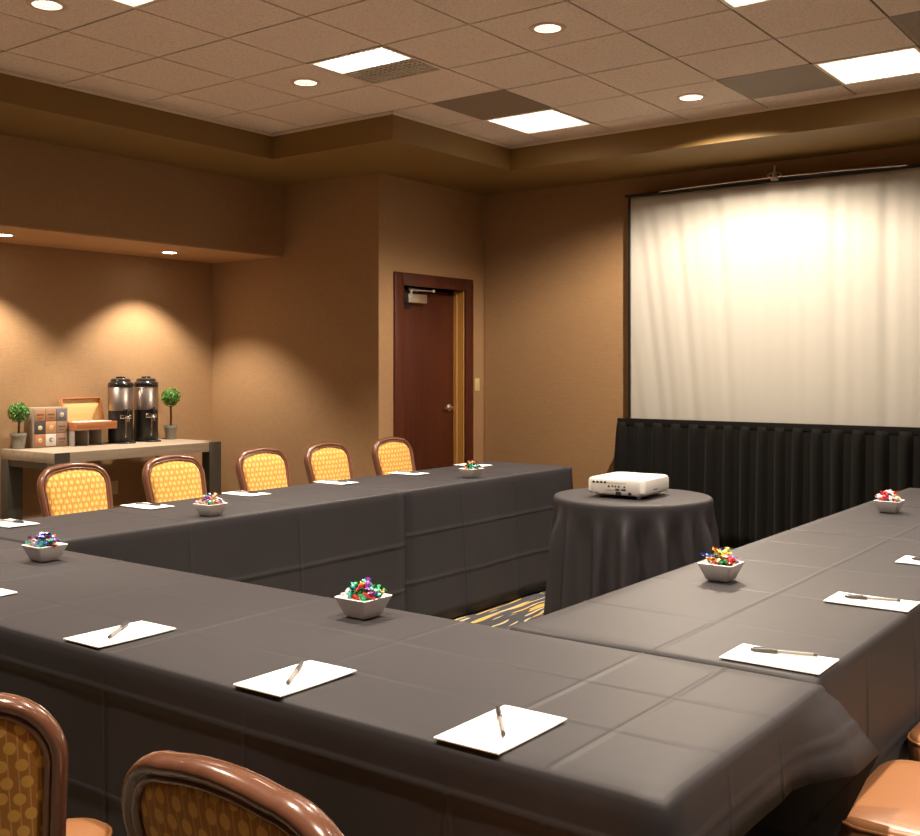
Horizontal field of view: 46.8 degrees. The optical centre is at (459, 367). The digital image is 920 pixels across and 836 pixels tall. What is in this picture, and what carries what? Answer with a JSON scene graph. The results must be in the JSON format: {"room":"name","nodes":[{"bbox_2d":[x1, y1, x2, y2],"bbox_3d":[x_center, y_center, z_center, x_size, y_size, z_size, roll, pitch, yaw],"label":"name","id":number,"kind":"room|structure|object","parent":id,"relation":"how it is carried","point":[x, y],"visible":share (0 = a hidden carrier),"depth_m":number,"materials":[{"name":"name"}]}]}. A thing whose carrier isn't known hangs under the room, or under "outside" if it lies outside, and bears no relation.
{"room":"conference room","nodes":[
{"label":"conference room","id":0,"kind":"room"},
{"bbox_2d":[0,242,211,518],"bbox_3d":[-5.014,0.215,6.691,0.100,2.410,8.730,0,0,37],"label":"wall","id":1,"kind":"structure","parent":0,"point":[72,322],"depth_m":9.19,"materials":[{"name":"brown paint"}]},
{"bbox_2d":[111,481,117,493],"bbox_3d":[-3.012,1.050,9.284,0.008,0.116,0.072,0,0,37],"label":"wall outlet","id":2,"kind":"object","parent":1,"relation":"attached to","point":[114,484],"visible":0.94,"depth_m":9.28,"materials":[{"name":"brown"}]},
{"bbox_2d":[0,134,281,255],"bbox_3d":[-4.633,-1.466,6.407,1.050,0.928,8.730,0,0,37],"label":"wall","id":3,"kind":"structure","parent":0,"point":[44,185],"depth_m":8.31,"materials":[{"name":"brown paint"}]},
{"bbox_2d":[0,224,281,262],"bbox_3d":[-4.594,-0.996,6.378,0.948,0.012,8.730,0,0,37],"label":"ceiling","id":4,"kind":"structure","parent":0,"point":[32,236],"depth_m":8.73,"materials":[{"name":"brown paint"}]},
{"bbox_2d":[0,234,15,236],"bbox_3d":[-3.413,-0.989,7.967,0.164,0.006,0.164,0,0,37],"label":"recessed light","id":5,"kind":"object","parent":4,"relation":"in","point":[1,235],"visible":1,"depth_m":7.97,"materials":[{"name":"beige"}]},
{"bbox_2d":[160,251,178,253],"bbox_3d":[-2.507,-0.989,9.182,0.164,0.006,0.164,0,0,37],"label":"recessed light","id":6,"kind":"object","parent":4,"relation":"in","point":[164,252],"visible":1,"depth_m":9.15,"materials":[{"name":"beige"}]},
{"bbox_2d":[212,172,385,494],"bbox_3d":[-1.532,-0.255,9.602,2.200,3.350,0.100,0,0,37],"label":"wall","id":7,"kind":"structure","parent":0,"point":[299,336],"depth_m":9.39,"materials":[{"name":"brown paint"}]},
{"bbox_2d":[0,69,919,148],"bbox_3d":[0.219,-1.819,3.530,8.470,0.021,8.720,0,0,37],"label":"trim","id":8,"kind":"structure","parent":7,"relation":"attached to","point":[1,70],"depth_m":7.72,"materials":[{"name":"beige paint"}]},
{"bbox_2d":[386,174,483,462],"bbox_3d":[-0.244,-0.255,9.589,0.120,3.350,1.420,0,0,37],"label":"wall","id":9,"kind":"structure","parent":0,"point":[435,230],"depth_m":9.51,"materials":[{"name":"brown paint"}]},
{"bbox_2d":[404,287,453,470],"bbox_3d":[-0.291,0.354,9.555,0.136,2.112,0.860,0,0,37],"label":"door","id":10,"kind":"structure","parent":9,"relation":"in","point":[428,314],"depth_m":9.60,"materials":[{"name":"brown wood"}]},
{"bbox_2d":[393,271,472,465],"bbox_3d":[-0.273,0.302,9.541,0.152,2.235,1.133,0,0,37],"label":"door frame","id":11,"kind":"structure","parent":9,"relation":"attached to","point":[463,297],"depth_m":9.86,"materials":[{"name":"brown wood"}]},
{"bbox_2d":[475,378,479,390],"bbox_3d":[0.164,0.165,10.027,0.012,0.116,0.072,0,0,37],"label":"light switch","id":12,"kind":"object","parent":9,"relation":"attached to","point":[477,380],"visible":1,"depth_m":10.03,"materials":[{"name":"brown plastic"}]},
{"bbox_2d":[0,0,919,145],"bbox_3d":[0.219,-1.836,3.530,8.457,0.012,8.707,0,0,37],"label":"ceiling","id":13,"kind":"structure","parent":0,"point":[235,62],"depth_m":6.15,"materials":[{"name":"tile"}]},
{"bbox_2d":[26,0,67,11],"bbox_3d":[-2.085,-1.858,5.371,0.200,0.064,0.200,0,0,37],"label":"recessed light","id":14,"kind":"object","parent":13,"relation":"in","point":[43,5],"visible":0.99,"depth_m":5.42,"materials":[{"name":"beige glass"}]},
{"bbox_2d":[290,78,320,86],"bbox_3d":[-0.992,-1.858,6.836,0.200,0.064,0.200,0,0,37],"label":"recessed light","id":15,"kind":"object","parent":13,"relation":"in","point":[303,82],"visible":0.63,"depth_m":6.88,"materials":[{"name":"beige glass"}]},
{"bbox_2d":[3,0,919,91],"bbox_3d":[0.219,-1.845,3.530,8.470,0.011,8.720,0,0,37],"label":"grid","id":16,"kind":"object","parent":13,"relation":"attached to","point":[568,0],"visible":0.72,"depth_m":5.77,"materials":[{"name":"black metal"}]},
{"bbox_2d":[109,0,160,8],"bbox_3d":[-1.596,-1.855,5.007,0.597,0.059,0.597,0,0,37],"label":"ceiling light","id":17,"kind":"object","parent":16,"relation":"attached to","point":[134,4],"visible":1,"depth_m":5.34,"materials":[{"name":"beige plastic"}]},
{"bbox_2d":[307,44,445,84],"bbox_3d":[-0.503,-1.855,6.471,0.597,0.059,0.597,0,0,37],"label":"ceiling light","id":18,"kind":"object","parent":16,"relation":"attached to","point":[381,63],"visible":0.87,"depth_m":6.48,"materials":[{"name":"beige plastic"}]},
{"bbox_2d":[432,89,551,119],"bbox_3d":[0.225,-1.839,7.448,0.606,0.021,0.606,0,0,37],"label":"ceiling vent","id":19,"kind":"object","parent":16,"relation":"attached to","point":[499,103],"visible":1,"depth_m":7.44,"materials":[{"name":"brown"}]},
{"bbox_2d":[483,107,593,134],"bbox_3d":[0.589,-1.855,7.936,0.597,0.059,0.597,0,0,37],"label":"ceiling light","id":20,"kind":"object","parent":16,"relation":"attached to","point":[550,119],"visible":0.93,"depth_m":7.95,"materials":[{"name":"beige plastic"}]},
{"bbox_2d":[719,0,774,8],"bbox_3d":[1.450,-1.855,5.014,0.597,0.059,0.597,0,0,37],"label":"ceiling light","id":21,"kind":"object","parent":16,"relation":"attached to","point":[733,4],"visible":1,"depth_m":5.35,"materials":[{"name":"beige plastic"}]},
{"bbox_2d":[716,63,841,98],"bbox_3d":[2.054,-1.839,6.843,0.606,0.021,0.606,0,0,37],"label":"ceiling vent","id":22,"kind":"object","parent":16,"relation":"attached to","point":[805,77],"visible":1,"depth_m":6.82,"materials":[{"name":"brown metal"}]},
{"bbox_2d":[812,44,919,84],"bbox_3d":[2.543,-1.855,6.479,0.597,0.059,0.597,0,0,37],"label":"ceiling light","id":23,"kind":"object","parent":16,"relation":"attached to","point":[905,61],"visible":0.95,"depth_m":6.50,"materials":[{"name":"beige plastic"}]},
{"bbox_2d":[889,11,919,44],"bbox_3d":[2.667,-1.839,5.627,0.606,0.021,0.606,0,0,37],"label":"ceiling vent","id":24,"kind":"object","parent":16,"relation":"attached to","point":[909,23],"visible":0.99,"depth_m":5.66,"materials":[{"name":"brown"}]},
{"bbox_2d":[529,22,565,33],"bbox_3d":[0.473,-1.858,5.743,0.200,0.064,0.200,0,0,37],"label":"recessed light","id":25,"kind":"object","parent":13,"relation":"in","point":[544,27],"visible":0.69,"depth_m":5.79,"materials":[{"name":"beige glass"}]},
{"bbox_2d":[676,93,705,100],"bbox_3d":[1.566,-1.858,7.208,0.200,0.064,0.200,0,0,37],"label":"recessed light","id":26,"kind":"object","parent":13,"relation":"in","point":[690,96],"visible":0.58,"depth_m":7.26,"materials":[{"name":"beige glass"}]},
{"bbox_2d":[0,73,919,195],"bbox_3d":[0.217,-1.740,3.737,9.920,0.220,10.250,0,0,37],"label":"ceiling","id":27,"kind":"structure","parent":0,"point":[394,145],"depth_m":7.97,"materials":[{"name":"brown paint"}]},
{"bbox_2d":[452,546,734,629],"bbox_3d":[-0.163,1.460,4.021,11.070,0.080,10.450,0,0,37],"label":"floor","id":28,"kind":"structure","parent":0,"point":[505,615],"depth_m":6.13,"materials":[{"name":"carpet"}]},
{"bbox_2d":[0,692,112,835],"bbox_3d":[-0.887,0.960,1.912,0.456,0.926,0.621,0,0,-12],"label":"banquet chair","id":29,"kind":"object","parent":28,"relation":"on","point":[33,745],"visible":1,"depth_m":1.68,"materials":[{"name":"wood"}]},
{"bbox_2d":[37,462,113,516],"bbox_3d":[-1.796,0.960,5.382,0.621,0.926,0.456,0,0,37],"label":"banquet chair","id":30,"kind":"object","parent":28,"relation":"on","point":[72,487],"visible":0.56,"depth_m":5.50,"materials":[{"name":"fabric"}]},
{"bbox_2d":[1,438,220,519],"bbox_3d":[-2.846,1.032,8.811,0.740,0.776,1.600,0,0,37],"label":"console table","id":31,"kind":"object","parent":28,"relation":"on","point":[13,461],"visible":0.61,"depth_m":8.40,"materials":[{"name":"brown wood"}]},
{"bbox_2d":[7,402,29,448],"bbox_3d":[-3.488,0.458,8.407,0.173,0.374,0.170,0,0,-30],"label":"potted topiary","id":32,"kind":"object","parent":31,"relation":"on","point":[18,412],"visible":1,"depth_m":8.36,"materials":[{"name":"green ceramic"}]},
{"bbox_2d":[10,432,26,448],"bbox_3d":[-3.486,0.583,8.405,0.124,0.125,0.124,0,0,37],"label":"pot","id":33,"kind":"object","parent":32,"relation":"attached to","point":[18,439],"depth_m":8.36,"materials":[{"name":"grey ceramic"}]},
{"bbox_2d":[24,407,67,447],"bbox_3d":[-3.340,0.485,8.602,0.168,0.320,0.305,0,0,37],"label":"drawer box","id":34,"kind":"object","parent":31,"relation":"on","point":[45,427],"visible":0.99,"depth_m":8.54,"materials":[{"name":"brown wood"}]},
{"bbox_2d":[68,429,101,445],"bbox_3d":[-3.130,0.580,8.820,0.165,0.131,0.270,0,0,37],"label":"display stand","id":35,"kind":"object","parent":31,"relation":"on","point":[75,437],"visible":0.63,"depth_m":8.84,"materials":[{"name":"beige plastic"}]},
{"bbox_2d":[59,397,116,429],"bbox_3d":[-3.094,0.383,8.858,0.254,0.259,0.380,0,0,37],"label":"box","id":36,"kind":"object","parent":35,"relation":"on","point":[80,408],"visible":0.75,"depth_m":8.89,"materials":[{"name":"brown wood"}]},
{"bbox_2d":[68,421,116,429],"bbox_3d":[-3.072,0.482,8.842,0.200,0.062,0.380,0,0,37],"label":"tray","id":37,"kind":"object","parent":36,"relation":"on","point":[104,424],"depth_m":8.74,"materials":[{"name":"brown wood"}]},
{"bbox_2d":[107,376,135,443],"bbox_3d":[-2.874,0.361,9.054,0.218,0.567,0.283,0,0,-41],"label":"dispenser","id":38,"kind":"object","parent":31,"relation":"on","point":[120,388],"visible":1,"depth_m":8.99,"materials":[{"name":"black metal"}]},
{"bbox_2d":[120,415,131,421],"bbox_3d":[-2.808,0.433,8.979,0.101,0.061,0.070,0,0,-41],"label":"faucet","id":39,"kind":"object","parent":38,"relation":"on","point":[123,418],"depth_m":8.98,"materials":[{"name":"silver metal"}]},
{"bbox_2d":[133,376,160,441],"bbox_3d":[-2.719,0.361,9.262,0.218,0.567,0.283,0,0,-41],"label":"dispenser","id":40,"kind":"object","parent":31,"relation":"on","point":[145,389],"visible":0.98,"depth_m":9.20,"materials":[{"name":"black metal"}]},
{"bbox_2d":[146,407,156,420],"bbox_3d":[-2.651,0.402,9.192,0.085,0.123,0.100,0,0,37],"label":"faucet","id":41,"kind":"object","parent":40,"relation":"on","point":[151,412],"depth_m":9.19,"materials":[{"name":"silver metal"}]},
{"bbox_2d":[161,388,180,439],"bbox_3d":[-2.590,0.412,9.522,0.184,0.465,0.178,0,0,37],"label":"potted topiary","id":42,"kind":"object","parent":31,"relation":"on","point":[170,397],"visible":1,"depth_m":9.48,"materials":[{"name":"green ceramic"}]},
{"bbox_2d":[164,425,177,439],"bbox_3d":[-2.589,0.583,9.523,0.124,0.125,0.124,0,0,37],"label":"pot","id":43,"kind":"object","parent":42,"relation":"attached to","point":[170,430],"depth_m":9.48,"materials":[{"name":"grey ceramic"}]},
{"bbox_2d":[142,454,206,502],"bbox_3d":[-1.416,0.960,5.891,0.621,0.926,0.456,0,0,37],"label":"banquet chair","id":44,"kind":"object","parent":28,"relation":"on","point":[172,477],"visible":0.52,"depth_m":6.01,"materials":[{"name":"fabric"}]},
{"bbox_2d":[0,483,405,610],"bbox_3d":[-1.189,1.033,5.030,0.718,0.752,2.159,0,0,37],"label":"tablecloth","id":45,"kind":"object","parent":28,"relation":"on","point":[319,539],"visible":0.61,"depth_m":4.97,"materials":[{"name":"grey fabric"}]},
{"bbox_2d":[0,519,39,527],"bbox_3d":[-1.894,0.656,4.476,0.225,0.004,0.140,0,0,37],"label":"notepad","id":46,"kind":"object","parent":45,"relation":"on","point":[2,523],"visible":0.84,"depth_m":4.46,"materials":[{"name":"white paper"}]},
{"bbox_2d":[0,519,24,522],"bbox_3d":[-1.893,0.648,4.488,0.148,0.012,0.010,0,0,24],"label":"ballpoint pen","id":47,"kind":"object","parent":46,"relation":"on","point":[14,521],"visible":1,"depth_m":4.47,"materials":[{"name":"grey"}]},
{"bbox_2d":[120,502,174,508],"bbox_3d":[-1.479,0.656,5.033,0.225,0.004,0.140,0,0,37],"label":"notepad","id":48,"kind":"object","parent":45,"relation":"on","point":[135,505],"visible":0.89,"depth_m":5.00,"materials":[{"name":"white paper"}]},
{"bbox_2d":[136,502,160,505],"bbox_3d":[-1.478,0.648,5.045,0.148,0.012,0.010,0,0,24],"label":"ballpoint pen","id":49,"kind":"object","parent":48,"relation":"on","point":[153,504],"visible":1,"depth_m":5.03,"materials":[{"name":"grey"}]},
{"bbox_2d":[193,502,227,515],"bbox_3d":[-1.110,0.631,4.733,0.112,0.054,0.112,0,0,37],"label":"candy bowl","id":50,"kind":"object","parent":45,"relation":"on","point":[216,509],"visible":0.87,"depth_m":4.70,"materials":[{"name":"white ceramic"}]},
{"bbox_2d":[222,491,269,495],"bbox_3d":[-1.111,0.656,5.526,0.225,0.004,0.140,0,0,37],"label":"notepad","id":51,"kind":"object","parent":45,"relation":"on","point":[233,492],"visible":0.88,"depth_m":5.52,"materials":[{"name":"white paper"}]},
{"bbox_2d":[235,490,258,492],"bbox_3d":[-1.110,0.648,5.538,0.148,0.012,0.010,0,0,24],"label":"ballpoint pen","id":52,"kind":"object","parent":51,"relation":"on","point":[235,490],"visible":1,"depth_m":5.53,"materials":[{"name":"grey"}]},
{"bbox_2d":[121,750,343,835],"bbox_3d":[-0.120,0.952,1.528,0.456,0.941,0.621,0,0,37],"label":"banquet chair","id":53,"kind":"object","parent":28,"relation":"on","point":[164,792],"visible":1,"depth_m":1.30,"materials":[{"name":"wood"}]},
{"bbox_2d":[235,447,291,490],"bbox_3d":[-1.012,0.960,6.432,0.621,0.926,0.456,0,0,37],"label":"banquet chair","id":54,"kind":"object","parent":28,"relation":"on","point":[259,468],"visible":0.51,"depth_m":6.55,"materials":[{"name":"fabric"}]},
{"bbox_2d":[304,442,353,483],"bbox_3d":[-0.665,0.960,6.897,0.621,0.926,0.456,0,0,37],"label":"banquet chair","id":55,"kind":"object","parent":28,"relation":"on","point":[323,460],"visible":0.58,"depth_m":7.01,"materials":[{"name":"fabric"}]},
{"bbox_2d":[371,437,415,474],"bbox_3d":[-0.271,0.960,7.426,0.621,0.926,0.456,0,0,37],"label":"banquet chair","id":56,"kind":"object","parent":28,"relation":"on","point":[389,454],"visible":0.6,"depth_m":7.54,"materials":[{"name":"fabric"}]},
{"bbox_2d":[0,539,879,835],"bbox_3d":[-0.878,1.033,3.019,3.760,0.752,0.861,0,0,37],"label":"tablecloth","id":57,"kind":"object","parent":28,"relation":"on","point":[647,744],"visible":0.94,"depth_m":2.20,"materials":[{"name":"grey fabric"}]},
{"bbox_2d":[0,588,17,595],"bbox_3d":[-1.409,0.656,3.048,0.140,0.004,0.225,0,0,37],"label":"notepad","id":58,"kind":"object","parent":57,"relation":"on","point":[3,592],"visible":1,"depth_m":3.09,"materials":[{"name":"white paper"}]},
{"bbox_2d":[21,542,67,561],"bbox_3d":[-1.418,0.631,3.634,0.112,0.054,0.112,0,0,37],"label":"candy bowl","id":59,"kind":"object","parent":57,"relation":"on","point":[49,553],"visible":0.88,"depth_m":3.60,"materials":[{"name":"white ceramic"}]},
{"bbox_2d":[37,539,46,546],"bbox_3d":[-1.411,0.594,3.591,0.034,0.028,0.019,0,0,27],"label":"candy","id":60,"kind":"object","parent":59,"relation":"in","point":[41,543],"visible":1,"depth_m":3.59,"materials":[{"name":"teal plastic"}]},
{"bbox_2d":[63,621,175,647],"bbox_3d":[-0.835,0.656,2.619,0.140,0.004,0.225,0,0,37],"label":"notepad","id":61,"kind":"object","parent":57,"relation":"on","point":[140,629],"visible":0.93,"depth_m":2.61,"materials":[{"name":"white paper"}]},
{"bbox_2d":[108,620,129,637],"bbox_3d":[-0.844,0.648,2.635,0.010,0.012,0.148,0,0,0],"label":"ballpoint pen","id":62,"kind":"object","parent":61,"relation":"on","point":[127,622],"visible":1,"depth_m":2.63,"materials":[{"name":"grey"}]},
{"bbox_2d":[233,660,356,696],"bbox_3d":[-0.346,0.656,2.248,0.140,0.004,0.225,0,0,37],"label":"notepad","id":63,"kind":"object","parent":57,"relation":"on","point":[312,673],"visible":0.95,"depth_m":2.24,"materials":[{"name":"white paper"}]},
{"bbox_2d":[286,661,303,684],"bbox_3d":[-0.351,0.648,2.263,0.010,0.012,0.148,0,0,3],"label":"ballpoint pen","id":64,"kind":"object","parent":63,"relation":"on","point":[298,667],"visible":1,"depth_m":2.26,"materials":[{"name":"grey metal"}]},
{"bbox_2d":[334,593,391,619],"bbox_3d":[-0.256,0.631,2.817,0.112,0.054,0.112,0,0,37],"label":"candy bowl","id":65,"kind":"object","parent":57,"relation":"on","point":[357,609],"visible":0.85,"depth_m":2.78,"materials":[{"name":"white ceramic"}]},
{"bbox_2d":[341,587,355,595],"bbox_3d":[-0.294,0.594,2.818,0.043,0.027,0.019,0,0,-8],"label":"candy","id":66,"kind":"object","parent":65,"relation":"in","point":[346,590],"visible":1,"depth_m":2.81,"materials":[{"name":"white plastic"}]},
{"bbox_2d":[350,582,354,590],"bbox_3d":[-0.283,0.580,2.813,0.016,0.016,0.035,0,0,-1],"label":"candy","id":67,"kind":"object","parent":66,"relation":"on","point":[352,587],"visible":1,"depth_m":2.81,"materials":[{"name":"teal plastic"}]},
{"bbox_2d":[346,580,362,588],"bbox_3d":[-0.279,0.579,2.822,0.042,0.033,0.021,0,0,26],"label":"candy","id":68,"kind":"object","parent":66,"relation":"on","point":[358,582],"visible":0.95,"depth_m":2.82,"materials":[{"name":"green plastic"}]},
{"bbox_2d":[347,591,351,598],"bbox_3d":[-0.291,0.600,2.801,0.014,0.023,0.034,0,0,-8],"label":"candy","id":69,"kind":"object","parent":65,"relation":"in","point":[349,594],"visible":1,"depth_m":2.79,"materials":[{"name":"teal plastic"}]},
{"bbox_2d":[351,593,359,600],"bbox_3d":[-0.274,0.608,2.806,0.016,0.028,0.039,0,0,43],"label":"candy","id":70,"kind":"object","parent":65,"relation":"in","point":[355,597],"visible":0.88,"depth_m":2.80,"materials":[{"name":"red plastic"}]},
{"label":"candy","id":71,"kind":"object","parent":70,"relation":"on","visible":0},
{"bbox_2d":[356,582,365,591],"bbox_3d":[-0.259,0.578,2.807,0.037,0.030,0.017,0,0,22],"label":"candy","id":72,"kind":"object","parent":71,"relation":"on","point":[361,586],"visible":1,"depth_m":2.80,"materials":[{"name":"red plastic"}]},
{"bbox_2d":[358,594,366,601],"bbox_3d":[-0.252,0.608,2.779,0.022,0.024,0.044,0,0,-18],"label":"candy","id":73,"kind":"object","parent":65,"relation":"in","point":[363,598],"visible":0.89,"depth_m":2.78,"materials":[{"name":"green plastic"}]},
{"bbox_2d":[362,592,375,599],"bbox_3d":[-0.237,0.597,2.777,0.034,0.020,0.017,0,0,11],"label":"candy","id":74,"kind":"object","parent":65,"relation":"in","point":[368,595],"visible":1,"depth_m":2.77,"materials":[{"name":"red plastic"}]},
{"bbox_2d":[369,586,382,596],"bbox_3d":[-0.222,0.590,2.796,0.038,0.024,0.018,0,0,35],"label":"candy","id":75,"kind":"object","parent":65,"relation":"in","point":[370,588],"visible":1,"depth_m":2.79,"materials":[{"name":"teal plastic"}]},
{"bbox_2d":[374,585,381,597],"bbox_3d":[-0.217,0.590,2.804,0.021,0.028,0.041,0,0,-6],"label":"candy","id":76,"kind":"object","parent":65,"relation":"in","point":[377,586],"visible":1,"depth_m":2.80,"materials":[{"name":"green plastic"}]},
{"label":"candy","id":77,"kind":"object","parent":65,"relation":"in","visible":0},
{"bbox_2d":[364,577,370,590],"bbox_3d":[-0.243,0.572,2.801,0.019,0.033,0.037,0,0,-1],"label":"candy","id":78,"kind":"object","parent":77,"relation":"on","point":[368,583],"visible":1,"depth_m":2.79,"materials":[{"name":"purple plastic"}]},
{"bbox_2d":[433,705,566,754],"bbox_3d":[0.076,0.656,1.933,0.140,0.004,0.225,0,0,37],"label":"notepad","id":79,"kind":"object","parent":57,"relation":"on","point":[483,733],"visible":0.93,"depth_m":1.92,"materials":[{"name":"white paper"}]},
{"bbox_2d":[496,705,505,736],"bbox_3d":[0.075,0.648,1.956,0.010,0.012,0.148,0,0,-2],"label":"ballpoint pen","id":80,"kind":"object","parent":79,"relation":"on","point":[498,709],"visible":1,"depth_m":1.95,"materials":[{"name":"grey"}]},
{"bbox_2d":[323,461,572,618],"bbox_3d":[-0.010,1.034,6.598,0.738,0.751,1.817,0,0,37],"label":"tablecloth","id":81,"kind":"object","parent":28,"relation":"on","point":[479,543],"visible":0.73,"depth_m":6.22,"materials":[{"name":"grey fabric"}]},
{"bbox_2d":[314,480,358,484],"bbox_3d":[-0.708,0.656,6.067,0.225,0.004,0.140,0,0,37],"label":"notepad","id":82,"kind":"object","parent":81,"relation":"on","point":[323,481],"visible":0.9,"depth_m":6.04,"materials":[{"name":"white paper"}]},
{"bbox_2d":[325,480,347,481],"bbox_3d":[-0.706,0.648,6.079,0.148,0.012,0.010,0,0,24],"label":"ballpoint pen","id":83,"kind":"object","parent":82,"relation":"on","point":[325,480],"visible":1,"depth_m":6.07,"materials":[{"name":"grey"}]},
{"bbox_2d":[388,471,429,474],"bbox_3d":[-0.319,0.656,6.588,0.225,0.004,0.140,0,0,37],"label":"notepad","id":84,"kind":"object","parent":81,"relation":"on","point":[397,472],"visible":0.95,"depth_m":6.56,"materials":[{"name":"white paper"}]},
{"bbox_2d":[398,471,419,472],"bbox_3d":[-0.318,0.648,6.600,0.148,0.012,0.010,0,0,24],"label":"ballpoint pen","id":85,"kind":"object","parent":84,"relation":"on","point":[398,471],"visible":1,"depth_m":6.59,"materials":[{"name":"grey"}]},
{"bbox_2d":[459,468,483,477],"bbox_3d":[0.068,0.631,6.362,0.112,0.054,0.112,0,0,37],"label":"candy bowl","id":86,"kind":"object","parent":81,"relation":"on","point":[468,473],"visible":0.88,"depth_m":6.33,"materials":[{"name":"white ceramic"}]},
{"bbox_2d":[454,463,491,466],"bbox_3d":[0.088,0.656,7.133,0.225,0.004,0.140,0,0,37],"label":"notepad","id":87,"kind":"object","parent":81,"relation":"on","point":[463,464],"visible":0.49,"depth_m":7.13,"materials":[{"name":"white paper"}]},
{"bbox_2d":[509,530,919,835],"bbox_3d":[1.038,1.033,3.299,0.832,0.752,2.044,0,0,37],"label":"tablecloth","id":88,"kind":"object","parent":28,"relation":"on","point":[778,593],"visible":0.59,"depth_m":2.81,"materials":[{"name":"grey fabric"}]},
{"bbox_2d":[697,559,743,581],"bbox_3d":[0.810,0.631,3.301,0.112,0.054,0.112,0,0,37],"label":"candy bowl","id":89,"kind":"object","parent":88,"relation":"on","point":[721,573],"visible":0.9,"depth_m":3.27,"materials":[{"name":"white ceramic"}]},
{"bbox_2d":[701,552,709,557],"bbox_3d":[0.771,0.589,3.314,0.041,0.029,0.021,0,0,-34],"label":"candy","id":90,"kind":"object","parent":89,"relation":"in","point":[702,553],"visible":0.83,"depth_m":3.31,"materials":[{"name":"blue plastic"}]},
{"bbox_2d":[727,556,731,564],"bbox_3d":[0.825,0.592,3.255,0.016,0.026,0.033,0,0,9],"label":"candy","id":91,"kind":"object","parent":89,"relation":"in","point":[729,560],"visible":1,"depth_m":3.25,"materials":[{"name":"red plastic"}]},
{"label":"candy","id":92,"kind":"object","parent":89,"relation":"in","visible":0},
{"bbox_2d":[719,547,729,557],"bbox_3d":[0.816,0.571,3.281,0.021,0.032,0.038,0,0,42],"label":"candy","id":93,"kind":"object","parent":92,"relation":"on","point":[724,551],"visible":1,"depth_m":3.28,"materials":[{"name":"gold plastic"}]},
{"bbox_2d":[719,643,838,674],"bbox_3d":[0.718,0.656,2.396,0.225,0.004,0.140,0,0,37],"label":"notepad","id":94,"kind":"object","parent":88,"relation":"on","point":[742,653],"visible":0.92,"depth_m":2.38,"materials":[{"name":"white paper"}]},
{"bbox_2d":[750,646,817,656],"bbox_3d":[0.738,0.648,2.426,0.148,0.012,0.010,0,0,21],"label":"ballpoint pen","id":95,"kind":"object","parent":94,"relation":"on","point":[754,648],"visible":1,"depth_m":2.43,"materials":[{"name":"grey"}]},
{"bbox_2d":[823,592,919,611],"bbox_3d":[1.152,0.656,2.977,0.225,0.004,0.140,0,0,37],"label":"notepad","id":96,"kind":"object","parent":88,"relation":"on","point":[904,605],"visible":0.87,"depth_m":2.96,"materials":[{"name":"white paper"}]},
{"bbox_2d":[844,594,900,601],"bbox_3d":[1.158,0.648,2.989,0.148,0.012,0.010,0,0,23],"label":"ballpoint pen","id":97,"kind":"object","parent":96,"relation":"on","point":[853,596],"visible":1,"depth_m":2.99,"materials":[{"name":"grey"}]},
{"bbox_2d":[895,555,919,564],"bbox_3d":[1.597,0.656,3.574,0.225,0.004,0.140,0,0,37],"label":"notepad","id":98,"kind":"object","parent":88,"relation":"on","point":[906,559],"visible":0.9,"depth_m":3.60,"materials":[{"name":"white paper"}]},
{"bbox_2d":[613,418,919,547],"bbox_3d":[2.514,0.924,8.083,3.051,0.992,0.196,0,0,37],"label":"stage skirt","id":99,"kind":"object","parent":28,"relation":"on","point":[763,480],"visible":0.73,"depth_m":8.14,"materials":[{"name":"black fabric"}]},
{"bbox_2d":[625,163,919,426],"bbox_3d":[2.454,-0.100,8.280,2.618,2.940,0.071,0,0,37],"label":"projection screen","id":100,"kind":"object","parent":28,"relation":"on","point":[777,299],"visible":0.94,"depth_m":8.27,"materials":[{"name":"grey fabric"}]},
{"bbox_2d":[790,488,919,541],"bbox_3d":[2.230,1.033,4.867,0.870,0.751,1.931,0,0,37],"label":"tablecloth","id":101,"kind":"object","parent":28,"relation":"on","point":[865,519],"visible":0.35,"depth_m":4.52,"materials":[{"name":"grey fabric"}]},
{"bbox_2d":[873,499,904,512],"bbox_3d":[1.954,0.631,4.843,0.112,0.054,0.112,0,0,37],"label":"candy bowl","id":102,"kind":"object","parent":101,"relation":"on","point":[883,506],"visible":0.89,"depth_m":4.81,"materials":[{"name":"white ceramic"}]},
{"bbox_2d":[838,760,919,835],"bbox_3d":[1.158,0.960,2.243,0.621,0.926,0.456,0,0,37],"label":"banquet chair","id":103,"kind":"object","parent":28,"relation":"on","point":[887,803],"visible":0.88,"depth_m":2.28,"materials":[{"name":"fabric"}]},
{"bbox_2d":[907,722,919,761],"bbox_3d":[1.509,0.960,2.717,0.621,0.926,0.456,0,0,37],"label":"banquet chair","id":104,"kind":"object","parent":28,"relation":"on","point":[913,737],"visible":0.64,"depth_m":2.73,"materials":[{"name":"wood"}]},
{"bbox_2d":[484,144,919,488],"bbox_3d":[3.765,-0.255,7.547,8.990,3.350,0.100,0,0,37],"label":"wall","id":105,"kind":"structure","parent":0,"point":[556,258],"depth_m":9.59,"materials":[{"name":"brown paint"}]},
{"bbox_3d":[0.881,1.040,5.437,0.776,0.759,0.776,0,0,37],"label":"round table","id":106,"kind":"object","parent":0,"visible":0,"materials":[{"name":"fabric tablecloth"}]},
{"bbox_2d":[543,488,719,615],"bbox_3d":[0.878,0.960,5.415,0.924,0.610,0.979,0,0,17],"label":"tablecloth","id":107,"kind":"object","parent":106,"relation":"on","point":[598,546],"visible":0.71,"depth_m":5.10,"materials":[{"name":"grey fabric"}]},
{"bbox_2d":[589,472,668,499],"bbox_3d":[0.868,0.605,5.439,0.311,0.101,0.365,0,0,33],"label":"projector","id":108,"kind":"object","parent":107,"relation":"on","point":[633,484],"visible":1,"depth_m":5.32,"materials":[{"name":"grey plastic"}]},
{"bbox_2d":[595,484,603,492],"bbox_3d":[0.701,0.610,5.335,0.051,0.044,0.003,0,0,33],"label":"speaker grille","id":109,"kind":"object","parent":108,"relation":"attached to","point":[599,488],"depth_m":5.34,"materials":[{"name":"grey plastic"}]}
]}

